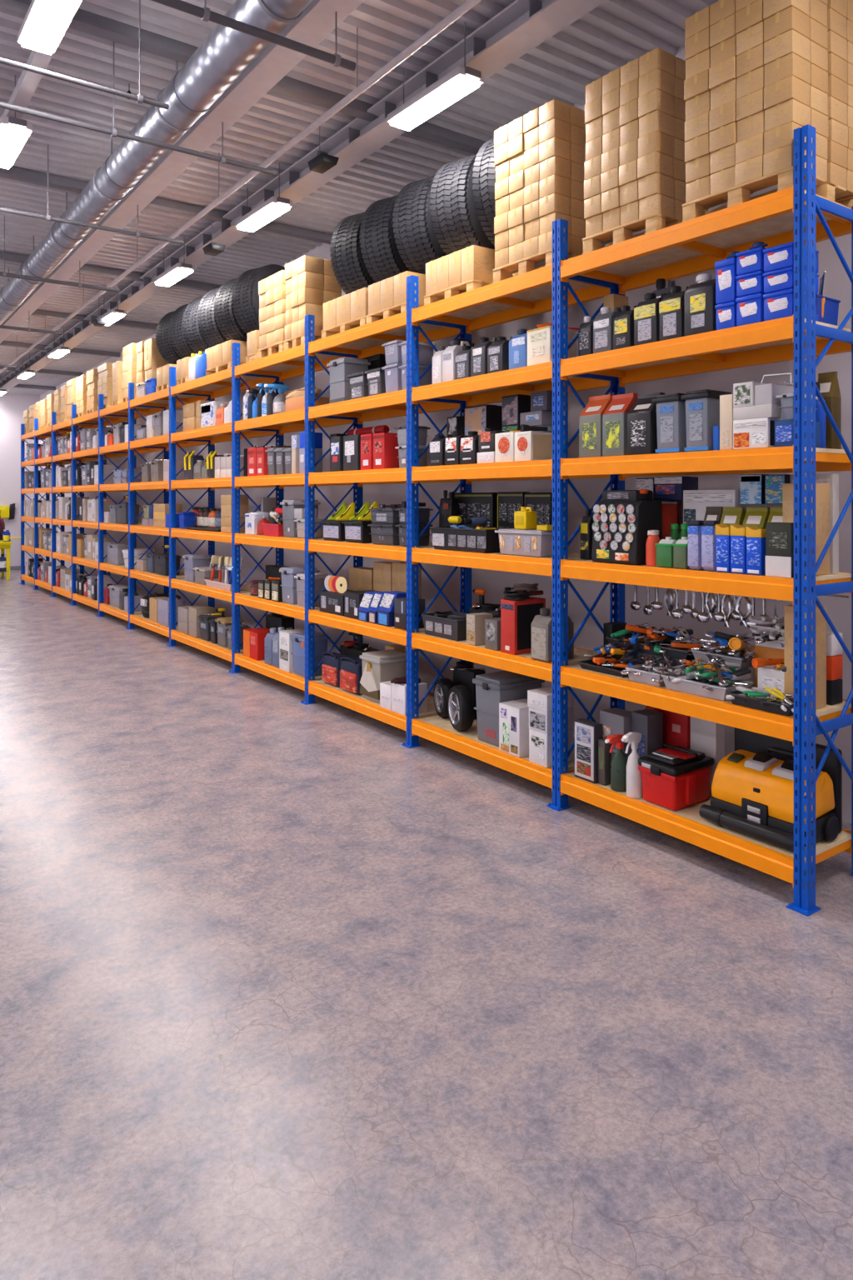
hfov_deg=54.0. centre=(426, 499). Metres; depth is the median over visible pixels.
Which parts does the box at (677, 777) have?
silver handle, lid, lid, red panel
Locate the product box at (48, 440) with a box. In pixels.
[45,437,59,448]
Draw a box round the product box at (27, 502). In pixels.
[25,500,30,508]
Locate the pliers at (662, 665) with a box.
[651,655,665,670]
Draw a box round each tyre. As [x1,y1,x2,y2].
[155,310,181,364]
[168,303,196,359]
[182,295,210,354]
[197,287,227,347]
[214,278,247,341]
[231,264,284,334]
[330,211,375,294]
[360,195,410,282]
[392,175,446,274]
[430,153,494,254]
[472,139,495,245]
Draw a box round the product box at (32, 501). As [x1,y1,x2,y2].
[30,500,41,508]
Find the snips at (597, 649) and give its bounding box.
[593,645,624,653]
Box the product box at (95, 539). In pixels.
[92,537,110,549]
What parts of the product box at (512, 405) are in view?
printed panel, printed panel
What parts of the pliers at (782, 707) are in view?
handle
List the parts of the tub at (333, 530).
lid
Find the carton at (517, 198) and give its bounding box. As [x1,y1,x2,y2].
[510,188,524,210]
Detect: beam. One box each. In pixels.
[0,0,364,343]
[0,0,486,154]
[0,166,333,244]
[0,250,220,291]
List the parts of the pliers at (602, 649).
handle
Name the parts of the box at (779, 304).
lid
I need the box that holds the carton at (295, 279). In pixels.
[292,274,299,291]
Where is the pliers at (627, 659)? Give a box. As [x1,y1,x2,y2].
[615,656,642,663]
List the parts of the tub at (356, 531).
lid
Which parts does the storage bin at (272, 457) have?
lid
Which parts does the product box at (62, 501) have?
printed panel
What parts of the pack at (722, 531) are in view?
printed panel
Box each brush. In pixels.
[209,555,219,580]
[217,555,224,582]
[223,556,229,584]
[227,557,238,584]
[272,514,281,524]
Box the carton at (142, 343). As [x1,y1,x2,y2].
[139,340,144,352]
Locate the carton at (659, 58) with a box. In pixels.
[639,47,674,76]
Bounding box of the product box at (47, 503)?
[45,501,49,518]
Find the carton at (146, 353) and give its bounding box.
[144,350,148,360]
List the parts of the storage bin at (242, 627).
lid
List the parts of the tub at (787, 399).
lid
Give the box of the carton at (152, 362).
[148,358,167,369]
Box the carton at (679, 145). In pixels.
[673,137,685,161]
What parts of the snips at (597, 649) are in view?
handle, handle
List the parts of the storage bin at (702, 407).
lid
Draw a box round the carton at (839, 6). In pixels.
[826,0,847,18]
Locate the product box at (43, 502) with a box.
[41,500,50,509]
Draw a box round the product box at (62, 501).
[58,496,69,519]
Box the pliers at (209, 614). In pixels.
[205,613,221,615]
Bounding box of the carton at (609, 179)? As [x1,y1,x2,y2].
[600,166,619,193]
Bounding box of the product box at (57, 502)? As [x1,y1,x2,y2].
[55,500,58,509]
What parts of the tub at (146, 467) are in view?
lid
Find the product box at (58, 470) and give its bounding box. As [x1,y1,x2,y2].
[55,466,67,486]
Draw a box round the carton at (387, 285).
[380,276,400,313]
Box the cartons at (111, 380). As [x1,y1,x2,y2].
[23,343,137,430]
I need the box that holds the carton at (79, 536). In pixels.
[68,533,86,544]
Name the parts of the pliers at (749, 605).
arm, arm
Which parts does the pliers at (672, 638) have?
handle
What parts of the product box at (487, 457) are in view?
printed panel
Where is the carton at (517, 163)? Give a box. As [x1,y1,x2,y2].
[510,152,525,175]
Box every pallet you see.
[40,424,46,429]
[60,417,66,422]
[76,411,86,417]
[85,408,97,414]
[96,403,111,410]
[111,399,121,405]
[120,395,135,402]
[155,382,169,391]
[175,375,189,385]
[205,361,231,375]
[245,353,257,362]
[257,341,284,359]
[284,334,321,350]
[321,315,366,338]
[365,301,406,324]
[423,279,482,304]
[492,249,579,283]
[582,213,682,254]
[682,166,852,222]
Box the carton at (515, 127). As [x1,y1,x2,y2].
[508,115,524,140]
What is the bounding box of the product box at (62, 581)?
[60,578,64,589]
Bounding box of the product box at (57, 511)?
[55,510,58,519]
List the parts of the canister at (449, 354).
handle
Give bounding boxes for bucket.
[121,548,154,567]
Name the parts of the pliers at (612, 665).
handle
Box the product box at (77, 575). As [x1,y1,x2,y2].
[69,574,85,591]
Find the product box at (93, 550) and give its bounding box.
[92,549,94,560]
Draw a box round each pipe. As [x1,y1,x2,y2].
[0,0,169,109]
[0,0,481,373]
[0,41,277,175]
[0,145,183,244]
[0,215,119,292]
[0,310,61,334]
[0,364,16,368]
[150,0,356,70]
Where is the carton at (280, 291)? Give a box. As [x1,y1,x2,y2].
[274,284,286,301]
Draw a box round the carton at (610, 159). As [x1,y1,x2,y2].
[601,147,619,173]
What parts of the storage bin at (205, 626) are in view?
lid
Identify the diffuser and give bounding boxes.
[0,125,29,169]
[17,372,34,379]
[49,350,69,358]
[103,313,124,325]
[155,268,192,286]
[237,203,289,232]
[390,76,479,130]
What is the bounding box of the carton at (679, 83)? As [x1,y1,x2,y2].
[674,76,686,101]
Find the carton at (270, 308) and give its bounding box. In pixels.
[266,302,274,319]
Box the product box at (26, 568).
[25,566,28,575]
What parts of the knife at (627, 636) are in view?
handle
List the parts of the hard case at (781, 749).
handle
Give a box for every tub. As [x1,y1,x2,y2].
[23,470,34,479]
[24,480,29,488]
[25,443,39,452]
[27,473,34,480]
[27,480,31,488]
[28,444,34,460]
[30,474,34,488]
[39,468,51,487]
[39,562,56,572]
[39,571,44,581]
[40,443,44,458]
[41,530,58,549]
[44,469,51,478]
[44,478,49,487]
[44,534,50,542]
[44,542,48,549]
[47,470,51,487]
[55,440,58,454]
[56,437,61,454]
[59,437,69,445]
[59,445,64,454]
[61,470,68,478]
[61,478,68,486]
[62,534,68,544]
[62,544,66,554]
[63,438,69,446]
[66,464,71,485]
[79,428,89,439]
[79,439,86,450]
[80,465,87,485]
[83,535,86,546]
[83,546,86,558]
[85,428,96,439]
[85,439,92,449]
[85,460,96,473]
[85,473,90,484]
[85,575,97,587]
[85,586,91,598]
[95,427,113,447]
[105,543,128,564]
[108,505,117,523]
[108,584,128,607]
[111,424,121,444]
[112,469,126,477]
[112,476,123,483]
[115,504,140,524]
[118,424,125,443]
[120,470,140,476]
[120,476,140,483]
[135,382,145,397]
[140,462,151,482]
[141,505,149,519]
[144,378,156,394]
[144,553,162,573]
[149,460,163,481]
[152,412,163,436]
[152,553,181,575]
[177,511,197,529]
[182,554,211,582]
[192,566,219,584]
[279,565,319,604]
[280,500,320,537]
[290,630,329,676]
[294,518,324,538]
[294,572,328,606]
[320,520,345,541]
[326,356,370,403]
[341,520,373,543]
[347,370,369,399]
[359,649,406,703]
[360,353,386,369]
[365,367,385,395]
[367,507,400,524]
[367,523,399,545]
[381,340,405,364]
[381,362,403,392]
[394,425,430,445]
[395,445,429,467]
[395,508,433,523]
[395,523,433,546]
[398,340,436,365]
[398,364,432,389]
[454,338,474,347]
[472,670,544,746]
[495,528,552,557]
[536,425,552,432]
[775,392,819,419]
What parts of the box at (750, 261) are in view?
lid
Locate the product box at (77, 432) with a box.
[70,430,79,442]
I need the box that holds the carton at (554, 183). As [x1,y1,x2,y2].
[539,174,569,199]
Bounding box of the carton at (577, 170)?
[570,160,584,183]
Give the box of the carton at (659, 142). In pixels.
[638,130,674,158]
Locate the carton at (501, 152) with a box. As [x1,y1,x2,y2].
[495,141,509,165]
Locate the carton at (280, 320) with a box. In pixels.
[275,313,285,330]
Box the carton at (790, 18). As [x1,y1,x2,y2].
[764,5,809,42]
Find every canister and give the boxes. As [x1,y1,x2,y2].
[2,529,9,541]
[31,446,34,459]
[37,445,41,458]
[37,564,40,579]
[38,470,40,487]
[45,568,48,582]
[48,442,51,456]
[55,568,60,586]
[67,439,69,453]
[67,500,70,519]
[75,432,80,451]
[75,463,86,485]
[75,575,88,594]
[79,503,82,520]
[79,576,87,595]
[84,579,88,597]
[90,461,105,484]
[91,579,97,600]
[104,583,117,604]
[106,431,114,445]
[119,588,139,609]
[136,425,146,439]
[188,353,199,380]
[193,460,206,479]
[195,350,206,379]
[201,462,207,479]
[215,403,227,424]
[265,627,284,664]
[272,626,293,667]
[429,434,453,465]
[432,345,450,384]
[439,490,458,526]
[442,340,473,382]
[445,430,467,464]
[455,345,471,379]
[460,430,479,464]
[470,337,496,376]
[478,427,509,452]
[487,336,512,373]
[509,329,532,369]
[531,608,574,662]
[578,315,595,356]
[593,306,621,353]
[613,305,636,349]
[634,292,669,345]
[652,278,675,298]
[659,285,689,340]
[685,273,717,335]
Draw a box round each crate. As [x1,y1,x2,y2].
[204,578,249,590]
[261,523,284,536]
[421,610,467,640]
[430,526,504,553]
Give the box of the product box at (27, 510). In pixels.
[25,508,29,516]
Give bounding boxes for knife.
[593,657,619,663]
[610,648,629,654]
[619,632,632,642]
[624,636,647,643]
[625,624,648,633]
[630,631,641,644]
[644,639,652,649]
[645,633,667,639]
[646,626,658,634]
[654,642,661,653]
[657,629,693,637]
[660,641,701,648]
[678,628,691,641]
[707,630,728,644]
[714,630,754,646]
[734,650,741,656]
[740,650,747,662]
[742,696,762,702]
[760,700,780,705]
[773,662,784,669]
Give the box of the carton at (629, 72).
[620,58,639,86]
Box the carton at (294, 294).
[291,290,299,308]
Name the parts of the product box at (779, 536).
printed panel, printed panel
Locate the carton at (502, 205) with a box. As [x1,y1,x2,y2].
[495,195,509,216]
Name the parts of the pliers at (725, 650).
handle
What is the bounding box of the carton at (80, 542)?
[76,539,84,557]
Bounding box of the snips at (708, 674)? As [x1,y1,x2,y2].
[695,672,723,677]
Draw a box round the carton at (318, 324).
[298,318,323,337]
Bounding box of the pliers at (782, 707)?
[780,700,794,713]
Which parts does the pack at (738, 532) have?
printed panel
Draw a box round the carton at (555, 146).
[539,136,570,162]
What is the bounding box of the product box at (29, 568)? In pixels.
[28,567,31,576]
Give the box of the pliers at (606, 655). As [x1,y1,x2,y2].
[600,652,612,664]
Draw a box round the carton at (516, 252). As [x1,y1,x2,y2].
[509,241,537,263]
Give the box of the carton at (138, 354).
[137,352,139,363]
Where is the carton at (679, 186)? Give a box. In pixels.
[673,179,687,202]
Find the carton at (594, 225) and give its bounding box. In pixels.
[585,214,613,242]
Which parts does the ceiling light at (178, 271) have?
suspension rod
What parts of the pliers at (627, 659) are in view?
handle, handle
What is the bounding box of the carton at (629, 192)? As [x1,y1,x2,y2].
[620,180,639,206]
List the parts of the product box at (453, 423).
printed panel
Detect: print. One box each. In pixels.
[360,662,379,691]
[366,661,372,671]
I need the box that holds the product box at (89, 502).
[87,500,91,510]
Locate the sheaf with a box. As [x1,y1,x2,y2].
[790,473,839,573]
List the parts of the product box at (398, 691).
printed panel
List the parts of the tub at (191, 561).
lid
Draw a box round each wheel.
[433,678,454,718]
[447,685,474,731]
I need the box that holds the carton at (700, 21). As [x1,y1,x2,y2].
[685,6,710,39]
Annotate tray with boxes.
[184,526,220,531]
[577,659,636,677]
[605,635,704,659]
[625,662,681,686]
[661,672,754,700]
[691,647,754,669]
[727,690,806,715]
[751,624,784,649]
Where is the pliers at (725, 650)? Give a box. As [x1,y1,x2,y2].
[722,648,742,652]
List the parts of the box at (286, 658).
printed panel, printed panel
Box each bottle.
[0,553,6,569]
[65,496,70,519]
[92,435,96,448]
[105,430,110,445]
[192,506,199,526]
[197,507,204,526]
[202,507,211,527]
[208,508,216,527]
[215,508,221,528]
[224,402,229,423]
[228,400,238,422]
[243,386,250,419]
[246,389,259,418]
[247,388,255,419]
[249,511,270,534]
[256,383,269,416]
[257,387,264,417]
[264,384,289,414]
[266,387,277,415]
[280,401,285,412]
[605,734,628,791]
[621,732,643,798]
[645,530,660,565]
[655,536,677,567]
[670,524,679,540]
[672,536,689,569]
[680,524,689,539]
[815,381,826,448]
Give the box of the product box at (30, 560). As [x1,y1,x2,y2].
[28,558,43,567]
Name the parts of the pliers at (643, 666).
handle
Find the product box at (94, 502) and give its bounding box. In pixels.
[91,499,111,510]
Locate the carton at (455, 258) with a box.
[449,250,466,290]
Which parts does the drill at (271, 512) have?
motor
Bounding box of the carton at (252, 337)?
[247,330,268,355]
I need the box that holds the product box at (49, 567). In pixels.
[48,565,64,584]
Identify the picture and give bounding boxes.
[457,503,465,519]
[460,525,488,527]
[467,503,480,519]
[481,504,489,526]
[499,503,507,520]
[499,526,514,528]
[508,503,516,523]
[516,504,521,510]
[526,504,534,510]
[536,504,544,524]
[544,505,549,524]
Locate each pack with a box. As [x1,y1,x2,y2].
[536,525,552,530]
[598,738,610,785]
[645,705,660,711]
[713,425,719,450]
[715,524,730,572]
[730,524,746,574]
[746,525,765,574]
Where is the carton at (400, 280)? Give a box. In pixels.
[394,270,425,308]
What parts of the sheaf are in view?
printed panel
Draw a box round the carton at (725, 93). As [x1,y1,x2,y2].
[710,79,736,109]
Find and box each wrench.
[450,667,485,670]
[605,642,618,646]
[620,661,670,674]
[632,658,674,675]
[640,655,654,669]
[645,655,670,664]
[650,664,684,672]
[651,677,660,683]
[653,666,699,682]
[660,648,674,672]
[665,640,703,648]
[672,625,685,640]
[678,659,695,664]
[684,640,699,655]
[690,637,749,647]
[691,647,743,651]
[693,671,742,683]
[702,633,754,648]
[702,685,751,691]
[704,633,754,648]
[708,637,754,649]
[709,659,728,686]
[710,658,726,662]
[712,646,729,649]
[727,633,742,654]
[733,634,754,658]
[755,638,765,643]
[759,625,775,634]
[775,616,784,635]
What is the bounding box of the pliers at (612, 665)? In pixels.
[602,662,640,668]
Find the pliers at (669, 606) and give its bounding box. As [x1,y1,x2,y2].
[664,588,675,615]
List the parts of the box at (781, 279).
lid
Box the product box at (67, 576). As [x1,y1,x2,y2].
[65,573,80,590]
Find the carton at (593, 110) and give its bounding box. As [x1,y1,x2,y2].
[585,96,603,124]
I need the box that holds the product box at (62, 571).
[60,568,79,579]
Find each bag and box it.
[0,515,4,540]
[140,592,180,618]
[184,450,204,479]
[206,450,224,478]
[322,651,349,687]
[340,656,362,694]
[346,425,389,434]
[579,394,614,457]
[602,392,637,456]
[627,392,664,454]
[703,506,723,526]
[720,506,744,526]
[742,506,769,529]
[767,506,782,522]
[818,371,841,449]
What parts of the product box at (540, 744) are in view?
printed panel, printed panel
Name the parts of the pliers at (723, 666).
handle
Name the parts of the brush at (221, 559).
handle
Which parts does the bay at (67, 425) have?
post, post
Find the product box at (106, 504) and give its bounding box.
[97,501,117,522]
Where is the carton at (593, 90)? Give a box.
[585,77,602,104]
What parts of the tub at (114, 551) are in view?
lid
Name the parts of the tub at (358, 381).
lid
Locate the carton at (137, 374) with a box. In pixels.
[136,372,139,383]
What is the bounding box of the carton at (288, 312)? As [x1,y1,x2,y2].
[285,308,292,325]
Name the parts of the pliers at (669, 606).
arm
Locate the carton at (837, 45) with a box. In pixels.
[827,30,847,60]
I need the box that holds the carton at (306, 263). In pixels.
[298,255,323,274]
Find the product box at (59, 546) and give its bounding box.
[56,542,64,553]
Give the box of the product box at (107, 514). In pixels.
[104,511,110,522]
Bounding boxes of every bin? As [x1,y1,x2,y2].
[197,614,220,641]
[208,618,217,644]
[215,616,243,647]
[225,624,249,649]
[265,447,279,474]
[274,447,289,474]
[282,447,291,474]
[358,590,378,611]
[358,610,369,621]
[369,590,388,611]
[369,610,377,623]
[377,609,394,626]
[378,590,406,611]
[651,392,687,453]
[680,389,732,451]
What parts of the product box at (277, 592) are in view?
printed panel, printed panel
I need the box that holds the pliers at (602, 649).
[600,645,614,654]
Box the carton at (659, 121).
[639,110,674,138]
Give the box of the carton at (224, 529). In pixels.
[220,526,244,532]
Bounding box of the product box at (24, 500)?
[24,500,25,516]
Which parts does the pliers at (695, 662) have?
handle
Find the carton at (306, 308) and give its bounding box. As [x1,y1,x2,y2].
[299,302,323,320]
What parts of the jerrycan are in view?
relief panel, handle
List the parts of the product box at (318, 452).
printed panel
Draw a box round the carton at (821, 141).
[811,132,827,159]
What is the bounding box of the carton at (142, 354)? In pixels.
[140,351,144,361]
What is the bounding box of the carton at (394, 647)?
[385,644,404,652]
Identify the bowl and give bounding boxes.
[630,600,641,610]
[643,604,653,615]
[650,600,664,609]
[670,607,684,619]
[680,604,692,614]
[690,608,699,618]
[697,610,710,623]
[712,610,724,622]
[731,610,741,620]
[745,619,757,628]
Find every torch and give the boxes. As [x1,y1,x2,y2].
[268,577,279,579]
[401,500,425,508]
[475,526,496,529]
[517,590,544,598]
[520,424,548,431]
[729,637,754,651]
[751,658,784,668]
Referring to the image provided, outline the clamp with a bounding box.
[379,504,401,508]
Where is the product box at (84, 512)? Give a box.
[82,510,87,520]
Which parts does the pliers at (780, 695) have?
handle, handle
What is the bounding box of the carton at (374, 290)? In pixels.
[368,281,398,317]
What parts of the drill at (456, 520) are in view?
motor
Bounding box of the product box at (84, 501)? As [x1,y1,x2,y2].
[82,499,91,509]
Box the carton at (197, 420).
[195,417,200,429]
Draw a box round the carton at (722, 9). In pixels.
[710,0,736,25]
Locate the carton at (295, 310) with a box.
[292,305,299,323]
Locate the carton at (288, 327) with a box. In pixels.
[285,323,291,340]
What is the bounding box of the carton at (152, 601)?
[149,596,168,622]
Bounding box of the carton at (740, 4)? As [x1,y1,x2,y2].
[735,0,758,11]
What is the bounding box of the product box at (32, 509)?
[30,508,34,516]
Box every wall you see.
[0,393,39,566]
[40,0,852,824]
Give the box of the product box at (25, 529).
[24,528,29,536]
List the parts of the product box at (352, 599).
printed panel, printed panel, printed panel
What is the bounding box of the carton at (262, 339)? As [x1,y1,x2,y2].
[259,334,279,349]
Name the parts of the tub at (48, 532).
lid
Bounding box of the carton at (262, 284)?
[258,278,266,294]
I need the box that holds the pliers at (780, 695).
[765,686,794,705]
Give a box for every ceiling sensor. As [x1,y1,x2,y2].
[92,297,107,326]
[202,209,225,255]
[307,116,339,173]
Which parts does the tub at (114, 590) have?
lid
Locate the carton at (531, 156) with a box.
[524,145,539,169]
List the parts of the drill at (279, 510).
motor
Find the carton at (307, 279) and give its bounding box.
[299,271,324,289]
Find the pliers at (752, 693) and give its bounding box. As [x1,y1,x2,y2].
[743,690,772,697]
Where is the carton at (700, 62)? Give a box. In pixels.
[685,49,710,79]
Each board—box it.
[448,492,497,528]
[497,491,529,528]
[525,492,552,529]
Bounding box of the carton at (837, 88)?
[827,75,847,104]
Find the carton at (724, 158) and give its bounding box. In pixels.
[710,144,735,174]
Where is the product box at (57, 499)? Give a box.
[50,498,58,518]
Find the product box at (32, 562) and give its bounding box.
[32,561,43,569]
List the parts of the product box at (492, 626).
printed panel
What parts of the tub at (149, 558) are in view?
lid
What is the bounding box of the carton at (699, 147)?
[685,132,710,163]
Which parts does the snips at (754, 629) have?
handle, handle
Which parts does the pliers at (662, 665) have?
handle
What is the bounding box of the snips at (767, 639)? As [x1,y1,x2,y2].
[761,635,782,641]
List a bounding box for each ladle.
[630,585,641,610]
[643,585,653,615]
[650,586,664,609]
[670,589,684,619]
[680,590,692,614]
[690,590,699,618]
[697,591,710,623]
[712,593,724,622]
[731,595,741,620]
[745,596,757,628]
[759,598,769,617]
[770,599,779,626]
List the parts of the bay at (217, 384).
post, post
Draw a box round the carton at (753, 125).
[737,110,764,142]
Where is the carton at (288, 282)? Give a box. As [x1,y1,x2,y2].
[285,277,292,294]
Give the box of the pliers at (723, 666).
[707,654,730,672]
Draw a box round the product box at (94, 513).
[91,510,97,521]
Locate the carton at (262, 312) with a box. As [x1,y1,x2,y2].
[259,305,266,322]
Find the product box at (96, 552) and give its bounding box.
[95,551,107,561]
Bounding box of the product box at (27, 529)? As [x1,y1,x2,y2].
[27,529,29,545]
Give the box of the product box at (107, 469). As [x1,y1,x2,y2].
[94,465,116,474]
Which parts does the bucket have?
lid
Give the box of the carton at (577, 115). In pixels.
[570,105,585,129]
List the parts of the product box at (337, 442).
printed panel, printed panel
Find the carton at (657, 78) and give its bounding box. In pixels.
[639,68,674,97]
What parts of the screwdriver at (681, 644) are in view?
handle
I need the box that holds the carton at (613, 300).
[604,293,628,312]
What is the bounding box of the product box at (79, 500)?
[70,496,89,519]
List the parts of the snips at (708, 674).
handle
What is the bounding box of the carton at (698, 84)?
[684,69,710,100]
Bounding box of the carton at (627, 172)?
[619,159,639,186]
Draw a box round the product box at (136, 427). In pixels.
[125,424,142,442]
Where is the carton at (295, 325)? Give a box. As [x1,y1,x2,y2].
[291,320,298,338]
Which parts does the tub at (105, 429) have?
lid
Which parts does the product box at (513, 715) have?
printed panel, printed panel, printed panel, printed panel, printed panel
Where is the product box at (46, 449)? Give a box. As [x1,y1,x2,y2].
[45,447,48,457]
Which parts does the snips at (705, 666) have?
blade, handle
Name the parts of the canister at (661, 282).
handle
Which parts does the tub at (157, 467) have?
lid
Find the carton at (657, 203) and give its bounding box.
[639,193,674,221]
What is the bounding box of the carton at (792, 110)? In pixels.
[765,99,810,131]
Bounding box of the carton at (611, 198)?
[601,186,620,213]
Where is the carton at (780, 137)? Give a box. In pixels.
[764,121,806,154]
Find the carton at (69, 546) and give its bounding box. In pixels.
[68,544,71,555]
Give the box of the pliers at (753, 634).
[752,632,769,639]
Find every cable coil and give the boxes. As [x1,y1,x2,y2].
[270,611,284,616]
[343,640,357,646]
[346,643,369,649]
[434,610,454,618]
[446,615,466,619]
[455,661,474,668]
[473,603,500,610]
[503,590,530,600]
[505,583,538,590]
[536,323,552,328]
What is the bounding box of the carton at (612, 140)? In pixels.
[602,127,620,154]
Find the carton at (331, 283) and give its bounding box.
[323,275,341,293]
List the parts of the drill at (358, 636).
motor, handle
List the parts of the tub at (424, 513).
lid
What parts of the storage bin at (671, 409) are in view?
lid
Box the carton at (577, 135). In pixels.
[570,124,585,147]
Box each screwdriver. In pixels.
[221,555,224,583]
[237,557,243,581]
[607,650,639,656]
[628,656,638,666]
[643,636,650,644]
[681,665,697,671]
[682,659,699,668]
[695,675,717,679]
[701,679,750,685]
[710,674,750,680]
[725,694,749,699]
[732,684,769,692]
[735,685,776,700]
[819,277,822,294]
[821,270,826,317]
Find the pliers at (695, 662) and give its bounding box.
[693,660,736,672]
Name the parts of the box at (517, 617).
printed panel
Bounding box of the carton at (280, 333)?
[275,327,284,344]
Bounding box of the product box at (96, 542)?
[95,541,115,552]
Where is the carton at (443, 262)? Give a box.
[437,255,466,294]
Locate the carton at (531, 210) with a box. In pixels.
[524,200,539,223]
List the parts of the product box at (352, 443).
printed panel, printed panel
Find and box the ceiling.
[0,0,719,394]
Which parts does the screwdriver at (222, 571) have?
handle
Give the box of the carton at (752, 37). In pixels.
[736,21,764,55]
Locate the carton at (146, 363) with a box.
[144,360,149,370]
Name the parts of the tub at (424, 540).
lid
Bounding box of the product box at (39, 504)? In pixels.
[37,502,41,517]
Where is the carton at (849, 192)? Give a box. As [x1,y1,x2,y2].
[835,170,852,200]
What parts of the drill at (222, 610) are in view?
motor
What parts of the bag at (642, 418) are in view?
printed panel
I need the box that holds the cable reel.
[0,503,14,519]
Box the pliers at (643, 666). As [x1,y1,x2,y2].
[642,665,684,674]
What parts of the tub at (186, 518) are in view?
lid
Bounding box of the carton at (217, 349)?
[213,343,227,368]
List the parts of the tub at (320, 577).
lid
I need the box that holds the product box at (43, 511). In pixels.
[41,509,45,518]
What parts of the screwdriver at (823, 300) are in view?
handle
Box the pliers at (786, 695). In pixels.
[755,692,793,698]
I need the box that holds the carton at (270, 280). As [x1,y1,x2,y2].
[266,274,274,291]
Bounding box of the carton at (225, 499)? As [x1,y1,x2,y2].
[220,495,248,504]
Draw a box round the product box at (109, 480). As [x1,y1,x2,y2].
[94,475,114,484]
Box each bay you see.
[19,423,60,584]
[32,418,79,590]
[49,411,98,599]
[69,404,128,609]
[95,394,164,620]
[125,382,208,637]
[165,366,278,661]
[228,342,356,690]
[300,311,463,730]
[401,263,609,791]
[545,124,852,916]
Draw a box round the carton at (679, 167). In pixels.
[672,158,686,182]
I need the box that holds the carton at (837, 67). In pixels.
[827,52,847,82]
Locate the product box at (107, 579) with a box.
[97,574,117,589]
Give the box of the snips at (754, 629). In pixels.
[750,626,769,634]
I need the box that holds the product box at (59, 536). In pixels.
[56,533,69,543]
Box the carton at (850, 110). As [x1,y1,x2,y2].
[846,105,852,129]
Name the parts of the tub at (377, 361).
lid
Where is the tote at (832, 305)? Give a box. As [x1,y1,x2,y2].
[815,294,840,325]
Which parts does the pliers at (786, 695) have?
handle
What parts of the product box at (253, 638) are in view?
printed panel, printed panel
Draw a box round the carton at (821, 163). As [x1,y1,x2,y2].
[805,153,827,182]
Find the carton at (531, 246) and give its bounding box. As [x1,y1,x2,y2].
[523,235,545,262]
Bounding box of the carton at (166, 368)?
[163,364,176,384]
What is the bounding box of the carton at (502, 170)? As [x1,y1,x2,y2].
[495,160,509,182]
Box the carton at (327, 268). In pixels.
[323,259,336,276]
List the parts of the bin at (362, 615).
printed panel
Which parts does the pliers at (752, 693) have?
handle, handle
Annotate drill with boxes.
[161,545,169,554]
[215,608,225,617]
[268,510,279,524]
[270,507,283,524]
[348,631,363,647]
[445,515,461,526]
[464,517,487,527]
[472,588,486,608]
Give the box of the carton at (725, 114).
[709,100,737,131]
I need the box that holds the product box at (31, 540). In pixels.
[29,537,34,547]
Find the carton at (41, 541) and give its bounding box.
[39,538,43,549]
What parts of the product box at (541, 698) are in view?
printed panel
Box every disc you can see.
[324,575,331,590]
[328,575,335,591]
[331,576,339,592]
[335,576,347,593]
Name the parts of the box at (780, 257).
lid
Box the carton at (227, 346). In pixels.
[222,340,247,365]
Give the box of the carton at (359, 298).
[350,287,383,320]
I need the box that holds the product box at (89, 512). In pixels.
[87,510,91,521]
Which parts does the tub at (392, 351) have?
lid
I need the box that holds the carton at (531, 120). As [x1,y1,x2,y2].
[523,107,539,133]
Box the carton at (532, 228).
[525,218,539,240]
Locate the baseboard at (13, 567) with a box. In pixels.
[10,565,20,569]
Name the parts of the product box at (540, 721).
printed panel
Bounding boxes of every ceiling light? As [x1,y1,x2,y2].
[0,75,33,169]
[0,389,6,395]
[16,0,82,54]
[16,353,35,379]
[47,327,70,358]
[96,285,126,325]
[153,235,194,286]
[235,162,293,232]
[386,21,484,130]
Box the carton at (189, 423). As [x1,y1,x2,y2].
[183,416,196,430]
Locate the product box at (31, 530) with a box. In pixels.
[29,528,39,538]
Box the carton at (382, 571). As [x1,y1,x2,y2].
[373,561,394,591]
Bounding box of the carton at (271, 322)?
[266,316,274,333]
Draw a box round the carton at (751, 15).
[735,0,764,34]
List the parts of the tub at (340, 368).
lid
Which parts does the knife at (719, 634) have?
handle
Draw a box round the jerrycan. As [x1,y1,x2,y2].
[514,506,536,529]
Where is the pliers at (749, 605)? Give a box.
[735,595,752,626]
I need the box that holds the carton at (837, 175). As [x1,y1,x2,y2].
[805,161,846,192]
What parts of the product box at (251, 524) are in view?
printed panel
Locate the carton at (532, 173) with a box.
[525,163,539,187]
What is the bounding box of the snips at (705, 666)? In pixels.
[673,660,713,673]
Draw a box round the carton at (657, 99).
[638,89,674,118]
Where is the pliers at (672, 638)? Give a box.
[650,636,675,643]
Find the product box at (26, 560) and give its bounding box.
[25,558,28,567]
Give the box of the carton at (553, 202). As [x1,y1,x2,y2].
[539,193,569,217]
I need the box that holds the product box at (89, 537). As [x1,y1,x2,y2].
[86,534,107,559]
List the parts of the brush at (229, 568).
handle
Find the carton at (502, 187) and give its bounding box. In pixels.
[495,176,509,199]
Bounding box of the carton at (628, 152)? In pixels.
[620,139,638,165]
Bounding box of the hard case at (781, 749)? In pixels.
[735,727,842,833]
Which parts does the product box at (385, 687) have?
printed panel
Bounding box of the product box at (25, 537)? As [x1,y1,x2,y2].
[24,536,27,545]
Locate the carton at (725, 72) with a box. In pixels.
[709,56,737,89]

